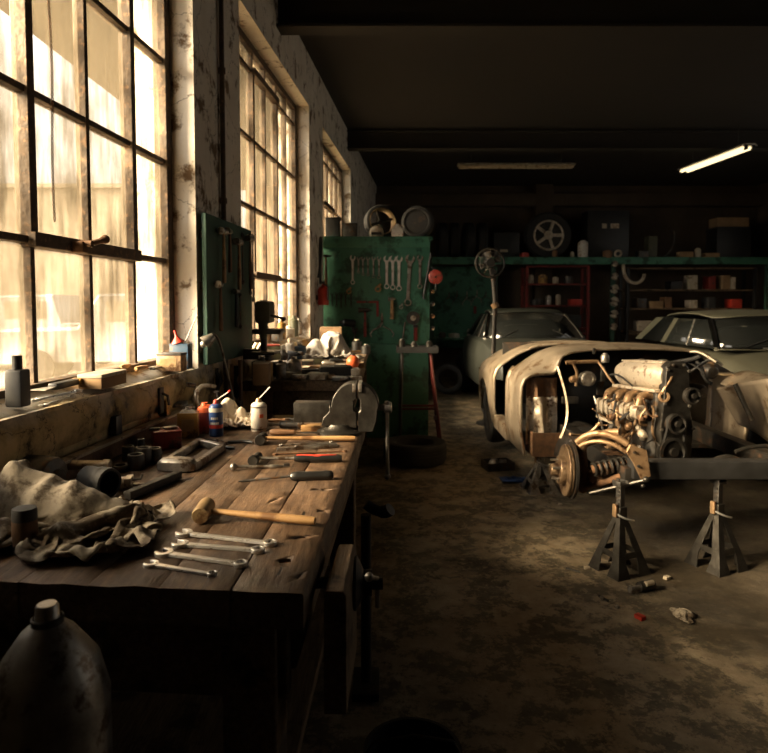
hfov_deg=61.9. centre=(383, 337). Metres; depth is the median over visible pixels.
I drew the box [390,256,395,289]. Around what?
wrench
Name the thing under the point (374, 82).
ceiling
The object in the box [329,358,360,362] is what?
screwdriver
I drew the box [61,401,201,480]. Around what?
board
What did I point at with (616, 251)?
ring fitting
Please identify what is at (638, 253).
tin
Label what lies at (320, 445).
pliers
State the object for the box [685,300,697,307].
carton
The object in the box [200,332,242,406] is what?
gooseneck lamp
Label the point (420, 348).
tray
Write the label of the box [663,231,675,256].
pipe
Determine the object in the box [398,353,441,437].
trestle
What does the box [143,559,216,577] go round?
wrench
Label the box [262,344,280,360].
box
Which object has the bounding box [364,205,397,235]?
wheel
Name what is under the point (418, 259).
wrench
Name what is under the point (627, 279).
hose
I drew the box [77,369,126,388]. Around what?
flat box
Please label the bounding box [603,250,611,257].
pot
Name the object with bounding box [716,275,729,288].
carton
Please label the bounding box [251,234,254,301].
wrench
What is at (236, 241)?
hammer
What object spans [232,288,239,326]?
hammer
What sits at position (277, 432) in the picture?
file
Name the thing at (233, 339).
board
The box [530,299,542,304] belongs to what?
tin
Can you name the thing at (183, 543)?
wrench
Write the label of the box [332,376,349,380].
bar
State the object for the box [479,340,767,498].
car
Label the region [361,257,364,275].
wrench
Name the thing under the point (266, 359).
can
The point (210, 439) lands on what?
pliers
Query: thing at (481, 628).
floor
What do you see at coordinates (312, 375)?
pack
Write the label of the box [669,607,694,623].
rag
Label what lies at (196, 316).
rod
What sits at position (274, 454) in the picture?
wrench
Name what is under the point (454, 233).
tyre
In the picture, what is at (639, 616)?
scrap
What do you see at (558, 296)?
can
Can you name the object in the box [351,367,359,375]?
block
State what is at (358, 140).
beam
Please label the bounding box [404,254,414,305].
wrench
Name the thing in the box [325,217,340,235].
can
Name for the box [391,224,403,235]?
plastic jug
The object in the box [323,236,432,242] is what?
shelf
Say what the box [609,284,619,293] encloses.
chrome fitting
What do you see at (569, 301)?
box
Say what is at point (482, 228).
tyre
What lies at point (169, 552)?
wrench
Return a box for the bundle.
[306,331,352,357]
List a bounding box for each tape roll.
[406,311,419,324]
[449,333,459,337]
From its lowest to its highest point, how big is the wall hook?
0.110 m
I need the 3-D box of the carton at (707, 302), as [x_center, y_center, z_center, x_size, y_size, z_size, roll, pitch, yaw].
[5.987,-0.644,11.803,0.145,0.199,0.240,0,3,0]
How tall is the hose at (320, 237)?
0.465 m
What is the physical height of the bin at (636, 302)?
0.181 m
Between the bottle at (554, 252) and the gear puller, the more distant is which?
the bottle at (554, 252)
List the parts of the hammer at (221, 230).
handle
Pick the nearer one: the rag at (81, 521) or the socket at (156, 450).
the rag at (81, 521)
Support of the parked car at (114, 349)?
on the ground
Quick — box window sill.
[0,365,204,472]
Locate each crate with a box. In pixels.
[581,211,629,256]
[706,227,751,256]
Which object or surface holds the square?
hanging from the pegboard
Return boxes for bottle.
[0,599,112,752]
[5,355,30,407]
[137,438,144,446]
[197,402,209,433]
[277,319,285,339]
[285,338,293,352]
[289,315,298,336]
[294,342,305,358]
[552,250,556,256]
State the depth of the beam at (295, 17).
4.76 m
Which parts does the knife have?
blade, handle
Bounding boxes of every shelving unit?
[521,266,589,339]
[618,268,756,341]
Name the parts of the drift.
handle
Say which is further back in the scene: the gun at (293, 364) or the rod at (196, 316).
the gun at (293, 364)
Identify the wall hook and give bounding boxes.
[158,387,169,413]
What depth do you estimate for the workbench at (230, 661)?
1.32 m
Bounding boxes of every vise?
[294,380,391,479]
[316,544,382,713]
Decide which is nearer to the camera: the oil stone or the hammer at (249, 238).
the hammer at (249, 238)
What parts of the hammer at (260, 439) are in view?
handle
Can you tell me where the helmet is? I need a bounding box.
[369,226,383,235]
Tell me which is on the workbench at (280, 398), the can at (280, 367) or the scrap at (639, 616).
the can at (280, 367)
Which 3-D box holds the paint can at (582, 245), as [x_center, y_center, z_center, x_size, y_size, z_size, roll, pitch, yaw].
[3.607,-1.599,11.607,0.179,0.319,0.181,0,3,0]
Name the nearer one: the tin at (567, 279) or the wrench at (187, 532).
the wrench at (187, 532)
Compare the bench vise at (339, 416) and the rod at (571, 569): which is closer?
the bench vise at (339, 416)
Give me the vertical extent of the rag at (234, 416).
0.127 m
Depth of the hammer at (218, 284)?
3.31 m
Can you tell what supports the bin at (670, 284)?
on the shelving unit at (626, 332)
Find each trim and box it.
[218,0,228,398]
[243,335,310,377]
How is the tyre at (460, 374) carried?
on the floor
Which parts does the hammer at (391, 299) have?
handle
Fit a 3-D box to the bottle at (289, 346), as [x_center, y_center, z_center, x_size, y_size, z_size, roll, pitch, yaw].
[-0.706,0.102,4.801,0.068,0.190,0.068,0,3,0]
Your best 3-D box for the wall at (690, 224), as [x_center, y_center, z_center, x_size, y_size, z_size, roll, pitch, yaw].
[2.800,-1.092,12.710,11.000,3.750,0.250,0,3,0]
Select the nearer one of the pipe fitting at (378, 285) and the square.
the pipe fitting at (378, 285)
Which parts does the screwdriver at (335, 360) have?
handle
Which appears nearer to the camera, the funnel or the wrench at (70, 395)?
the wrench at (70, 395)
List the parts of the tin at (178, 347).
lid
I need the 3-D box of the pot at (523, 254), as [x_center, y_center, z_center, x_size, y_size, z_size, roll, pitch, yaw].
[2.543,-1.488,11.588,0.162,0.100,0.163,0,3,0]
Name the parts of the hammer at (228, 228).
handle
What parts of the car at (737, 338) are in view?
screen trim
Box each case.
[319,365,352,375]
[644,236,656,256]
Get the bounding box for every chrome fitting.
[608,297,619,306]
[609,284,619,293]
[609,310,618,318]
[609,323,617,329]
[610,273,618,279]
[611,261,618,266]
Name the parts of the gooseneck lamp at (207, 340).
lamp shade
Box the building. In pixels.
[4,183,119,301]
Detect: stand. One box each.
[520,457,559,494]
[588,478,650,581]
[684,479,748,577]
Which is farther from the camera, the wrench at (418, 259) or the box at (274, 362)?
the wrench at (418, 259)
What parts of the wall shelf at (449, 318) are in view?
post, panel, post, post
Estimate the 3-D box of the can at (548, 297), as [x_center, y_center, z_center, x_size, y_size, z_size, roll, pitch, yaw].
[3.029,-0.688,11.800,0.108,0.179,0.109,0,3,0]
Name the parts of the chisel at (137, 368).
handle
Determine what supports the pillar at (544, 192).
attached to the wall at (690, 224)
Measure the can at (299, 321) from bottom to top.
0.154 m
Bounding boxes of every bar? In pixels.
[124,471,181,499]
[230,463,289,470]
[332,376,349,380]
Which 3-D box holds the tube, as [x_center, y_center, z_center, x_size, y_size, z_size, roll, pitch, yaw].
[-0.823,0.411,1.836,0.100,0.086,0.086,1,3,26]
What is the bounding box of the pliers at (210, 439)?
[204,438,253,448]
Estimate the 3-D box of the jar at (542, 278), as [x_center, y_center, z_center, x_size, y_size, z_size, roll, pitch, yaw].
[2.921,-1.075,11.780,0.162,0.160,0.163,0,3,0]
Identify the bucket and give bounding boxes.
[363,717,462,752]
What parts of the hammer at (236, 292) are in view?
handle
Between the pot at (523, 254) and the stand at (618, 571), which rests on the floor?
the stand at (618, 571)
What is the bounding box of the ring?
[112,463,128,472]
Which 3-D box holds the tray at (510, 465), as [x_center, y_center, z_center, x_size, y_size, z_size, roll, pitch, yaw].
[1.003,1.121,5.649,0.248,0.070,0.188,-1,3,-11]
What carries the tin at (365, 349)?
on the workbench at (280, 398)
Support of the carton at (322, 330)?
on the workbench at (280, 398)
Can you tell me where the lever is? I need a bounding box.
[352,500,394,701]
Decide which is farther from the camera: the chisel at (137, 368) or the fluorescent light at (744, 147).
the fluorescent light at (744, 147)
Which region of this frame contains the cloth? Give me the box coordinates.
[499,476,525,481]
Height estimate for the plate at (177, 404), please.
0.025 m
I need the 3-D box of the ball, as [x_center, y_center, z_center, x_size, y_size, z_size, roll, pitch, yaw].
[-0.215,0.166,4.434,0.094,0.101,0.094,0,3,0]
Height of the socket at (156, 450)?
0.048 m
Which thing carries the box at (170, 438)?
on the workbench at (230, 661)
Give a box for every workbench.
[0,420,364,752]
[242,348,368,445]
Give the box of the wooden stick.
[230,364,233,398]
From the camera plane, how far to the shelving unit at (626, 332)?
11.70 m
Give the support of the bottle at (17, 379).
on the window sill
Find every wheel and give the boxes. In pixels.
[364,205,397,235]
[524,212,570,256]
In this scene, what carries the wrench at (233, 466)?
on the workbench at (230, 661)
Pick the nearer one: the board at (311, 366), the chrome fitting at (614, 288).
the board at (311, 366)
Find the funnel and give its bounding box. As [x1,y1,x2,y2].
[171,330,184,343]
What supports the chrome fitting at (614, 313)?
attached to the wall shelf at (449, 318)
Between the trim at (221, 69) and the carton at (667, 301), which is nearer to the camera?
the trim at (221, 69)
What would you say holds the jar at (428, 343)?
in the tray at (420, 348)
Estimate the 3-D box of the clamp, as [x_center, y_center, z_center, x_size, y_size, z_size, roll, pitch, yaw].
[-0.734,0.428,1.901,0.109,0.046,0.051,-1,3,-11]
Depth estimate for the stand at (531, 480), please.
4.93 m
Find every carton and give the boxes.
[253,361,270,384]
[319,327,341,339]
[633,321,651,330]
[647,301,662,307]
[660,297,671,307]
[684,275,697,288]
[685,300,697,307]
[702,276,715,288]
[702,297,715,307]
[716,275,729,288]
[724,299,741,307]
[730,277,735,288]
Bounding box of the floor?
[300,377,767,752]
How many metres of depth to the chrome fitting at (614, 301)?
11.47 m
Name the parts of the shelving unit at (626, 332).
post, post, shelf, shelf, shelf, shelf, shelf, post, post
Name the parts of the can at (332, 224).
lid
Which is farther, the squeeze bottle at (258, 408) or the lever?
the squeeze bottle at (258, 408)
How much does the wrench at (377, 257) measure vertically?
0.240 m
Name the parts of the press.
feed lever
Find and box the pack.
[306,372,328,379]
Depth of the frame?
2.17 m
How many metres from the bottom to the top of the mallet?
0.044 m
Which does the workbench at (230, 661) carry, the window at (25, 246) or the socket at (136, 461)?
the socket at (136, 461)
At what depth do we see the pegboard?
6.83 m
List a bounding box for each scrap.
[634,613,645,620]
[663,575,670,579]
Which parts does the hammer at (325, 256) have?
handle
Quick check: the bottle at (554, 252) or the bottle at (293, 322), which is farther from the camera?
the bottle at (554, 252)
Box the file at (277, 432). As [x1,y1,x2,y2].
[270,429,317,435]
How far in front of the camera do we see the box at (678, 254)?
11.51 m
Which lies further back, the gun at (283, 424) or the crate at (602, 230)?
the crate at (602, 230)
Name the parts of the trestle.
leg, leg, leg, leg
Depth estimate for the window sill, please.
2.14 m
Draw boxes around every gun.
[268,421,303,428]
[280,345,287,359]
[286,350,303,371]
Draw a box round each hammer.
[214,281,223,330]
[217,227,228,282]
[225,227,232,272]
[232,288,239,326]
[233,238,243,289]
[245,235,254,288]
[247,452,341,464]
[254,432,354,445]
[323,255,330,285]
[358,307,370,336]
[388,297,394,318]
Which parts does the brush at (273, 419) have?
handle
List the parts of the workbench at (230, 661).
leg, leg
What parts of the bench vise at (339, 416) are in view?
jaw plate, jaw plate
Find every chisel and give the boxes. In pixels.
[119,364,130,368]
[134,365,157,370]
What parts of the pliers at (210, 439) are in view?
handle, handle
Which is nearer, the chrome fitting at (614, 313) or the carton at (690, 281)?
the chrome fitting at (614, 313)
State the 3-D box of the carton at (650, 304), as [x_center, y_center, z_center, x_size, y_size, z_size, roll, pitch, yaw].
[4.977,-0.608,11.804,0.254,0.127,0.240,0,3,0]
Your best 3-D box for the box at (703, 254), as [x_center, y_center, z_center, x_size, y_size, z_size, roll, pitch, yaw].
[5.915,-1.483,11.588,0.254,0.091,0.150,0,3,0]
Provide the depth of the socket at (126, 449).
2.23 m
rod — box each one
[184,316,196,342]
[422,253,431,299]
[566,567,579,572]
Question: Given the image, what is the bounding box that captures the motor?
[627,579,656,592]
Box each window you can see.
[0,0,174,398]
[239,26,297,343]
[323,144,341,235]
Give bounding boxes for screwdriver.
[238,470,333,481]
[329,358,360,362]
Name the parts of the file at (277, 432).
handle, blade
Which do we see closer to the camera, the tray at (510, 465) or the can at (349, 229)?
the tray at (510, 465)
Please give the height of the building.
5.620 m
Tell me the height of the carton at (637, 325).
0.181 m
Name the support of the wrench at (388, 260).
hanging from the pegboard
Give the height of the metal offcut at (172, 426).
0.008 m
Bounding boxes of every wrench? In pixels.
[31,389,80,401]
[38,394,75,406]
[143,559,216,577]
[154,548,247,568]
[171,539,264,553]
[175,528,276,546]
[241,232,244,284]
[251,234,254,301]
[273,450,346,455]
[279,441,332,445]
[350,255,354,283]
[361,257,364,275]
[366,257,369,275]
[377,257,380,278]
[383,256,389,288]
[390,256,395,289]
[396,256,402,290]
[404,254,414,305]
[417,255,422,288]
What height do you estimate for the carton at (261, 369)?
0.127 m
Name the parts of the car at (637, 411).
door sill, door post, panel, panel, arm, chassis rail, arm, steering rod, door post, chassis rail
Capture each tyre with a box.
[383,435,446,467]
[401,206,433,235]
[434,363,464,393]
[449,223,459,256]
[461,223,475,256]
[476,223,487,256]
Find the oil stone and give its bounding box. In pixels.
[302,368,318,373]
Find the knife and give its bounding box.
[31,378,81,390]
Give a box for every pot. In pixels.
[520,252,528,256]
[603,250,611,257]
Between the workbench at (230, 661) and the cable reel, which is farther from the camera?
the cable reel
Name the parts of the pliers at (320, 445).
handle, handle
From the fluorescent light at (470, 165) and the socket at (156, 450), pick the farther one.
the fluorescent light at (470, 165)
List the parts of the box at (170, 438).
lid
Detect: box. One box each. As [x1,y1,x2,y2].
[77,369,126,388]
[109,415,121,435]
[151,426,181,449]
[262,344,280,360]
[271,333,282,341]
[271,360,286,375]
[302,359,313,364]
[310,357,322,363]
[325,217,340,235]
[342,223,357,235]
[358,362,364,367]
[491,233,518,256]
[525,430,560,456]
[567,299,581,304]
[676,252,693,256]
[702,253,719,256]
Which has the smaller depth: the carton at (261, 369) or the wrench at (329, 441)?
the wrench at (329, 441)
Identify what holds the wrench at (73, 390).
on the window sill
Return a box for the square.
[356,301,378,316]
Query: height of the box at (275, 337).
0.080 m
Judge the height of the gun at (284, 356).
0.160 m
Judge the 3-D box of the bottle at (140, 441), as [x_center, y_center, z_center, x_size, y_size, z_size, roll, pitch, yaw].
[-0.867,0.396,2.285,0.026,0.070,0.026,0,3,0]
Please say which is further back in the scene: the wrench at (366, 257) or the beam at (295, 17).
the wrench at (366, 257)
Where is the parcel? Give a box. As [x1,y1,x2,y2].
[709,218,748,227]
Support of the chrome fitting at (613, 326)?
attached to the wall shelf at (449, 318)
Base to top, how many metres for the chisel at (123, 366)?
0.024 m
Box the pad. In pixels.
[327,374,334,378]
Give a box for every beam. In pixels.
[255,130,767,150]
[276,0,767,34]
[323,193,762,206]
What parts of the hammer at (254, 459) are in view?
handle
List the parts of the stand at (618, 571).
leg, leg, leg, ratchet post, lever, leg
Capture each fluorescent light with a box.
[457,155,575,168]
[678,124,757,173]
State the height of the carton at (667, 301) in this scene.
0.199 m
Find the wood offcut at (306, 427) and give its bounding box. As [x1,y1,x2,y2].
[301,423,320,431]
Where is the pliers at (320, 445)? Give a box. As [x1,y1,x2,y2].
[277,443,338,450]
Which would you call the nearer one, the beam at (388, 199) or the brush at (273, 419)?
the brush at (273, 419)
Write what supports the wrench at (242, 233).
hanging from the board at (233, 339)
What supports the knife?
on the window sill
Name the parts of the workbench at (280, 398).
leg, leg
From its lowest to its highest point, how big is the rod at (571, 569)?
0.012 m
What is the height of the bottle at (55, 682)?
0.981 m
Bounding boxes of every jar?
[399,339,404,346]
[426,341,431,346]
[528,275,533,282]
[538,275,546,282]
[552,277,557,282]
[694,248,700,256]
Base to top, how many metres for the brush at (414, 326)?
0.174 m
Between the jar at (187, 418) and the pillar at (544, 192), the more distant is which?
the pillar at (544, 192)
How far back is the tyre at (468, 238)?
11.53 m
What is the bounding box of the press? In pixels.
[243,300,285,358]
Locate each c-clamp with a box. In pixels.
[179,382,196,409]
[193,383,218,407]
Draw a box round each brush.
[268,418,293,421]
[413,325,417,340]
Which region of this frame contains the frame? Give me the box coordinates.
[157,438,225,471]
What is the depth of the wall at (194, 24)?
3.40 m
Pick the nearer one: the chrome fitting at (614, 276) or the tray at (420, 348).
the tray at (420, 348)
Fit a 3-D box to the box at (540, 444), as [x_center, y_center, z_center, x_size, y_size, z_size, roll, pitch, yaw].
[1.349,0.783,4.818,0.517,0.176,0.232,0,3,0]
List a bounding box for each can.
[11,504,37,554]
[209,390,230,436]
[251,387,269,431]
[252,356,265,378]
[265,358,272,380]
[267,334,271,342]
[276,360,285,378]
[298,319,301,335]
[545,295,550,304]
[556,294,560,304]
[578,240,587,256]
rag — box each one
[0,459,176,563]
[221,398,250,427]
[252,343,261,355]
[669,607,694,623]
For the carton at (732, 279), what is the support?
on the shelving unit at (626, 332)
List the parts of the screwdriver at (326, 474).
handle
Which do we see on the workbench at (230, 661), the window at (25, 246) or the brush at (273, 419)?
the brush at (273, 419)
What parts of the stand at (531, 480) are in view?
leg, leg, leg, leg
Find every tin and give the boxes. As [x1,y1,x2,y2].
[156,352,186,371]
[169,343,192,368]
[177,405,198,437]
[286,326,294,337]
[302,353,311,358]
[352,339,361,350]
[362,344,369,353]
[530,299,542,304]
[564,276,572,282]
[635,251,648,256]
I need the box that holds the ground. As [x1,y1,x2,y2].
[0,361,125,386]
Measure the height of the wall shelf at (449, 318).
2.293 m
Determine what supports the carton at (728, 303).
on the shelving unit at (626, 332)
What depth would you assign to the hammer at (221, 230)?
3.36 m
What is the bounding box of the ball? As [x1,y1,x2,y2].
[346,354,359,366]
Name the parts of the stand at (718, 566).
leg, leg, ratchet post, leg, lever, leg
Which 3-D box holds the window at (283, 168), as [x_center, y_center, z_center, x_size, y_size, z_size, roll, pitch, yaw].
[-0.922,-1.015,4.938,0.080,2.150,2.100,0,3,5]
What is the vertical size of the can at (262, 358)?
0.134 m
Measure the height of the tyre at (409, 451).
0.200 m
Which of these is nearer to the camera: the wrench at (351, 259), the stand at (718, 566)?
the stand at (718, 566)
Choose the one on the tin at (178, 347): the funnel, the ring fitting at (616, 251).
the funnel
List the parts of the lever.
lever arm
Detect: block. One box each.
[159,399,170,415]
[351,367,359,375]
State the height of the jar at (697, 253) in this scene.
0.179 m
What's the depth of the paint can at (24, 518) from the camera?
1.40 m
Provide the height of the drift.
0.039 m
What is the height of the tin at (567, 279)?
0.140 m
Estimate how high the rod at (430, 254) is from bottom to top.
0.494 m
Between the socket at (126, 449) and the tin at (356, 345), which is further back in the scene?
the tin at (356, 345)
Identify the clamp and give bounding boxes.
[119,473,143,490]
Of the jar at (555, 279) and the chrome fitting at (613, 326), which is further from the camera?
the jar at (555, 279)
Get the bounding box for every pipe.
[67,459,111,469]
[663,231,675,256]
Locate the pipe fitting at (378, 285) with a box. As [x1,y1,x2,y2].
[375,284,380,291]
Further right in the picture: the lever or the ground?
the lever
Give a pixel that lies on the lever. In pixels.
(366, 678)
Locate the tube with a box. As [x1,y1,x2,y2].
[76,465,121,496]
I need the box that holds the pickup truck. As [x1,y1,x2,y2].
[7,294,111,370]
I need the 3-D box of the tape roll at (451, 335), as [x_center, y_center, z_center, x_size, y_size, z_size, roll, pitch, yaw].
[1.280,-0.038,11.694,0.197,0.080,0.199,0,3,0]
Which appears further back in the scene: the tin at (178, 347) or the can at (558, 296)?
the can at (558, 296)
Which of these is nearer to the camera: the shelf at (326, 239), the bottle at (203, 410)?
the bottle at (203, 410)
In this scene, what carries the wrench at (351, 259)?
hanging from the pegboard
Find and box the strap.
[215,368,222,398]
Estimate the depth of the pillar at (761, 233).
12.34 m
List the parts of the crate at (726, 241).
lid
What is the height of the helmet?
0.120 m
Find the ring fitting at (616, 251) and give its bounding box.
[614,250,621,256]
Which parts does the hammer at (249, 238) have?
handle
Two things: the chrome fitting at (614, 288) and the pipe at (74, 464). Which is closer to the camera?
the pipe at (74, 464)
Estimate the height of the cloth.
0.024 m
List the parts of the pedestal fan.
blade, motor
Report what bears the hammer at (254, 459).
on the workbench at (230, 661)
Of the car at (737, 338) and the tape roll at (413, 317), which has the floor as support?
the car at (737, 338)
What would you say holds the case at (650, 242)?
on the wall shelf at (449, 318)
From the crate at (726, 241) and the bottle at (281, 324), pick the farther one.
the crate at (726, 241)
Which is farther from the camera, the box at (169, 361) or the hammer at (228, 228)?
the hammer at (228, 228)
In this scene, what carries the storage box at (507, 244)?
on the wall shelf at (449, 318)
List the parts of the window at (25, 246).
pull chain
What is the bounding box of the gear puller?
[370,313,393,336]
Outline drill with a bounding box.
[339,319,355,333]
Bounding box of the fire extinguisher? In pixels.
[316,281,328,304]
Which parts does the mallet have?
handle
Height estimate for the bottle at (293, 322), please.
0.187 m
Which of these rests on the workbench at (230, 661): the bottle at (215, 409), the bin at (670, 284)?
the bottle at (215, 409)
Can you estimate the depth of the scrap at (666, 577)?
3.37 m
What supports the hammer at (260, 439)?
on the workbench at (230, 661)
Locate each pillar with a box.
[532,184,552,308]
[754,183,767,309]
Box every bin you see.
[632,298,646,307]
[665,281,682,288]
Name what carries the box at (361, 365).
on the workbench at (280, 398)
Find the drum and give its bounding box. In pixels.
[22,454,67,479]
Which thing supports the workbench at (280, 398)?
on the floor
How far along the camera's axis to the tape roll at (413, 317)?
6.79 m
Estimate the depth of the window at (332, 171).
8.05 m
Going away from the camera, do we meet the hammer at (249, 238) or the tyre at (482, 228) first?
the hammer at (249, 238)
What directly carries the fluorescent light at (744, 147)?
hanging from the ceiling
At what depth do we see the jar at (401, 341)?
6.33 m
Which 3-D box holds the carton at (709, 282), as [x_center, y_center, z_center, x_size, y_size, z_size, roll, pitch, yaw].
[5.987,-1.005,11.784,0.127,0.236,0.240,0,3,0]
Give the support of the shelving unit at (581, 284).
on the floor
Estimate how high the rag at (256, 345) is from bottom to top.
0.152 m
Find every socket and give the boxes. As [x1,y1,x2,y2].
[122,445,133,461]
[127,452,144,470]
[135,446,151,465]
[151,446,161,462]
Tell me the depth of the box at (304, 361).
4.46 m
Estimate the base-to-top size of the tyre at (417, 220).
0.354 m
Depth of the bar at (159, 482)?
1.88 m
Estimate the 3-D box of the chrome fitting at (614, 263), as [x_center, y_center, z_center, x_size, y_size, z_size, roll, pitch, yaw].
[4.144,-1.322,11.477,0.121,0.113,0.102,2,4,35]
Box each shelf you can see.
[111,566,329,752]
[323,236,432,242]
[429,257,767,383]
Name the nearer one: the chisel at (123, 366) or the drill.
the chisel at (123, 366)
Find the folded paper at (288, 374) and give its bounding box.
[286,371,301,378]
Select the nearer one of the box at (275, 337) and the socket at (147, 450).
the socket at (147, 450)
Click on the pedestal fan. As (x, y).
(489, 263)
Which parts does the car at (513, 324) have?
screen trim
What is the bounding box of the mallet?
[192,497,315,524]
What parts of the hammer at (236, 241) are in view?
handle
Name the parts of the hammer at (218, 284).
handle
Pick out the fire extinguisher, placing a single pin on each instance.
(322, 297)
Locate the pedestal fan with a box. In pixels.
[475,248,504,425]
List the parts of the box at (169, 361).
lid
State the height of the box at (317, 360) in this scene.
0.047 m
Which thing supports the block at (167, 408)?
on the board at (109, 448)
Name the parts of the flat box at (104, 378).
lid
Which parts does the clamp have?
loop handle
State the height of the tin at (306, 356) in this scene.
0.078 m
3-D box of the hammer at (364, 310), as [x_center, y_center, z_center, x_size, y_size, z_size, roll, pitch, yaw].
[-0.202,-0.162,6.796,0.140,0.316,0.055,0,3,0]
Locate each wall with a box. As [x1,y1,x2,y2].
[0,0,375,480]
[246,186,756,376]
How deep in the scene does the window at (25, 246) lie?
2.40 m
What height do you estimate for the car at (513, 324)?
1.422 m
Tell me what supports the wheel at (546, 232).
on the wall shelf at (449, 318)
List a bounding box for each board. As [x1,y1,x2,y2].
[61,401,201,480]
[199,213,251,364]
[305,365,319,368]
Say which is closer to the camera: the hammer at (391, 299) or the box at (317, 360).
the box at (317, 360)
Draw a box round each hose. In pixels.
[317,236,322,283]
[621,264,645,284]
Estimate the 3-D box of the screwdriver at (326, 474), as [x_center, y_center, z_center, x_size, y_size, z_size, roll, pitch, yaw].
[-0.304,0.432,1.991,0.292,0.028,0.031,0,3,-7]
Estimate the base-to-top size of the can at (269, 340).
0.121 m
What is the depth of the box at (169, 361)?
2.90 m
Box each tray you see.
[396,345,438,352]
[481,457,514,471]
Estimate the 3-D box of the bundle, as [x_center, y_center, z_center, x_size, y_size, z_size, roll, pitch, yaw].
[-0.471,0.053,5.397,0.432,0.216,0.423,-1,3,-13]
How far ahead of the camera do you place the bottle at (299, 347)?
5.01 m
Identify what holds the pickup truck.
on the ground
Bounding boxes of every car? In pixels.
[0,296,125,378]
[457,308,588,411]
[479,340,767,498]
[636,309,767,479]
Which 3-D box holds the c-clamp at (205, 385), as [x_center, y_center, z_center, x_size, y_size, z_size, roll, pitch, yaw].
[-0.820,0.284,2.970,0.046,0.142,0.146,2,4,39]
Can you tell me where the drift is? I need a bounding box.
[322,360,346,364]
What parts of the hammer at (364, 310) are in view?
handle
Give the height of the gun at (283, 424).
0.040 m
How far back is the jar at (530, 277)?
11.71 m
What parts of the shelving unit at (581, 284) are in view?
post, post, shelf, shelf, shelf, post, post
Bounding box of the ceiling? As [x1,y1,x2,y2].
[0,0,767,189]
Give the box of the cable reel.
[428,267,442,289]

